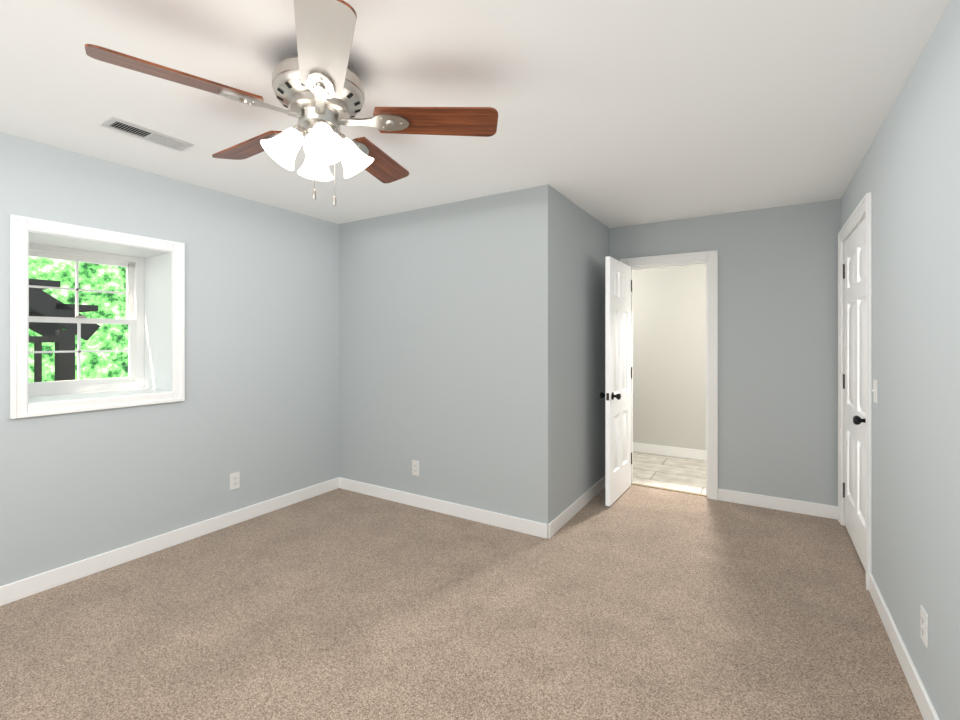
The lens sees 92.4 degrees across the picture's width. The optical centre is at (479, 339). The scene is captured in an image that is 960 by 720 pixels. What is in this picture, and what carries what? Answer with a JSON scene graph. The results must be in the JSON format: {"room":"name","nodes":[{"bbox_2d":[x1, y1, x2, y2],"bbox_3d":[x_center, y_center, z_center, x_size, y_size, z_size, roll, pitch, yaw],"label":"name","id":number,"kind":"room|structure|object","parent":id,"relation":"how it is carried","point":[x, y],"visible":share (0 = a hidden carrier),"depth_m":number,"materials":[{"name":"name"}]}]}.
{"room":"empty bedroom","nodes":[
{"label":"empty bedroom","id":0,"kind":"room"},
{"bbox_2d":[0,132,338,585],"bbox_3d":[-2.612,0.140,2.253,0.450,2.320,4.500,0,0,32],"label":"wall","id":1,"kind":"structure","parent":0,"point":[258,408],"depth_m":3.00,"materials":[{"name":"grey paint"}]},
{"bbox_2d":[10,214,184,418],"bbox_3d":[-2.301,-0.115,2.731,0.468,1.010,0.800,0,0,32],"label":"window unit","id":2,"kind":"structure","parent":1,"relation":"in","point":[134,308],"depth_m":2.82,"materials":[{"name":"white wood"}]},
{"bbox_2d":[0,477,339,605],"bbox_3d":[-2.388,1.252,2.174,0.013,0.095,4.400,0,0,32],"label":"baseboard","id":3,"kind":"structure","parent":1,"relation":"attached to","point":[30,586],"depth_m":2.77,"materials":[{"name":"white wood"}]},
{"bbox_2d":[230,472,239,489],"bbox_3d":[-1.731,0.995,3.248,0.007,0.115,0.070,0,0,32],"label":"electrical outlet","id":4,"kind":"object","parent":1,"relation":"attached to","point":[234,480],"visible":1,"depth_m":3.25,"materials":[{"name":"white plastic"}]},
{"bbox_2d":[0,485,923,719],"bbox_3d":[-0.469,1.325,1.815,3.760,0.050,5.900,0,0,32],"label":"floor","id":5,"kind":"structure","parent":0,"point":[633,602],"depth_m":2.10,"materials":[{"name":"beige carpet"}]},
{"bbox_2d":[339,184,608,523],"bbox_3d":[-0.192,0.140,4.298,2.430,2.320,1.520,0,0,32],"label":"wall","id":6,"kind":"structure","parent":0,"point":[471,352],"depth_m":3.42,"materials":[{"name":"grey paint"}]},
{"bbox_2d":[412,460,418,475],"bbox_3d":[-0.502,1.000,3.592,0.070,0.115,0.007,0,0,32],"label":"electrical outlet","id":7,"kind":"object","parent":6,"relation":"attached to","point":[415,467],"visible":1,"depth_m":3.59,"materials":[{"name":"white plastic"}]},
{"bbox_2d":[340,477,551,538],"bbox_3d":[-0.383,1.252,3.517,1.963,0.095,0.017,0,0,32],"label":"baseboard","id":8,"kind":"structure","parent":6,"relation":"attached to","point":[530,527],"depth_m":3.39,"materials":[{"name":"white wood"}]},
{"bbox_2d":[552,476,604,535],"bbox_3d":[0.826,1.252,3.607,0.034,0.095,1.390,0,0,32],"label":"baseboard","id":9,"kind":"structure","parent":6,"relation":"attached to","point":[576,506],"depth_m":3.44,"materials":[{"name":"white wood"}]},
{"bbox_2d":[0,0,950,227],"bbox_3d":[-0.622,-1.070,1.880,4.230,0.100,5.950,0,0,32],"label":"ceiling","id":10,"kind":"structure","parent":0,"point":[616,113],"depth_m":1.90,"materials":[{"name":"white paint"}]},
{"bbox_2d":[99,117,193,150],"bbox_3d":[-1.646,-1.016,2.287,0.145,0.008,0.355,0,0,32],"label":"ceiling vent","id":11,"kind":"object","parent":10,"relation":"in","point":[129,128],"visible":1,"depth_m":2.27,"materials":[{"name":"white metal"}]},
{"bbox_2d":[85,0,497,205],"bbox_3d":[-0.632,-0.761,1.746,1.246,0.518,1.292,0,0,32],"label":"ceiling fan","id":12,"kind":"object","parent":10,"relation":"hanging from","point":[318,88],"visible":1,"depth_m":1.64,"materials":[{"name":"silver metal"}]},
{"bbox_2d":[633,452,705,493],"bbox_3d":[2.027,1.327,4.535,3.100,0.046,1.350,0,0,32],"label":"floor","id":13,"kind":"structure","parent":0,"point":[681,474],"depth_m":4.53,"materials":[{"name":"beige tile"}]},
{"bbox_2d":[631,483,706,496],"bbox_3d":[1.629,1.302,3.994,0.626,0.016,0.040,0,0,32],"label":"threshold","id":14,"kind":"object","parent":13,"relation":"on","point":[680,491],"depth_m":3.98,"materials":[{"name":"white wood"}]},
{"bbox_2d":[633,264,705,449],"bbox_3d":[2.354,0.140,5.068,3.300,2.320,0.100,0,0,32],"label":"wall","id":15,"kind":"structure","parent":0,"point":[669,356],"depth_m":5.12,"materials":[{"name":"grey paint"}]},
{"bbox_2d":[633,442,705,460],"bbox_3d":[2.325,1.245,5.020,3.100,0.110,0.013,0,0,32],"label":"baseboard","id":16,"kind":"structure","parent":15,"relation":"attached to","point":[688,453],"depth_m":5.13,"materials":[{"name":"white wood"}]},
{"bbox_2d":[609,199,840,505],"bbox_3d":[1.977,0.140,3.786,1.800,2.320,0.120,0,0,32],"label":"wall","id":17,"kind":"structure","parent":0,"point":[777,351],"depth_m":3.54,"materials":[{"name":"grey paint"}]},
{"bbox_2d":[600,256,631,505],"bbox_3d":[1.156,0.320,3.835,0.165,1.936,0.631,0,0,32],"label":"door","id":18,"kind":"structure","parent":17,"relation":"in","point":[618,372],"depth_m":3.74,"materials":[{"name":"white wood"}]},
{"bbox_2d":[620,250,717,500],"bbox_3d":[1.630,0.286,3.995,0.786,2.028,0.158,0,0,32],"label":"door frame","id":19,"kind":"structure","parent":17,"relation":"attached to","point":[711,257],"depth_m":3.75,"materials":[{"name":"white wood"}]},
{"bbox_2d":[718,488,837,519],"bbox_3d":[2.262,1.252,3.516,0.792,0.095,0.040,0,0,32],"label":"baseboard","id":20,"kind":"structure","parent":17,"relation":"attached to","point":[783,504],"depth_m":3.51,"materials":[{"name":"white wood"}]},
{"bbox_2d":[841,0,959,719],"bbox_3d":[1.115,0.140,0.782,0.120,2.320,5.900,0,0,32],"label":"wall","id":21,"kind":"structure","parent":0,"point":[907,174],"depth_m":1.65,"materials":[{"name":"grey paint"}]},
{"bbox_2d":[843,217,865,570],"bbox_3d":[2.329,0.301,2.823,0.165,1.973,0.916,0,0,32],"label":"door","id":22,"kind":"structure","parent":21,"relation":"in","point":[854,381],"depth_m":2.81,"materials":[{"name":"white wood"}]},
{"bbox_2d":[838,192,871,590],"bbox_3d":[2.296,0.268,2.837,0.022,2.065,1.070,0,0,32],"label":"door frame","id":23,"kind":"structure","parent":21,"relation":"attached to","point":[863,208],"depth_m":2.39,"materials":[{"name":"white wood"}]},
{"bbox_2d":[871,379,877,402],"bbox_3d":[1.965,0.255,2.296,0.019,0.115,0.070,0,0,32],"label":"light switch","id":24,"kind":"object","parent":21,"relation":"attached to","point":[875,391],"visible":1,"depth_m":2.28,"materials":[{"name":"white plastic"}]},
{"bbox_2d":[869,573,939,719],"bbox_3d":[0.792,1.252,0.384,0.013,0.095,4.685,0,0,32],"label":"baseboard","id":25,"kind":"structure","parent":21,"relation":"attached to","point":[928,712],"depth_m":1.80,"materials":[{"name":"white wood"}]},
{"bbox_2d":[920,605,927,647],"bbox_3d":[1.543,0.995,1.599,0.007,0.115,0.070,0,0,32],"label":"electrical outlet","id":26,"kind":"object","parent":21,"relation":"attached to","point":[924,625],"visible":1,"depth_m":1.59,"materials":[{"name":"white plastic"}]},
{"label":"outside","id":27,"kind":"structure","parent":0,"visible":0},
{"bbox_2d":[29,256,127,396],"bbox_3d":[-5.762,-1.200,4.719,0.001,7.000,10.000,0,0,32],"label":"trees","id":28,"kind":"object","parent":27,"point":[120,336],"depth_m":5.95,"materials":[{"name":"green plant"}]},
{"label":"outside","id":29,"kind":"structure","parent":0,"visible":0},
{"bbox_2d":[29,279,99,381],"bbox_3d":[-4.233,-0.072,3.368,1.220,3.144,2.174,0,0,32],"label":"rail","id":30,"kind":"object","parent":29,"point":[48,307],"depth_m":3.79,"materials":[{"name":"grey"}]}
]}

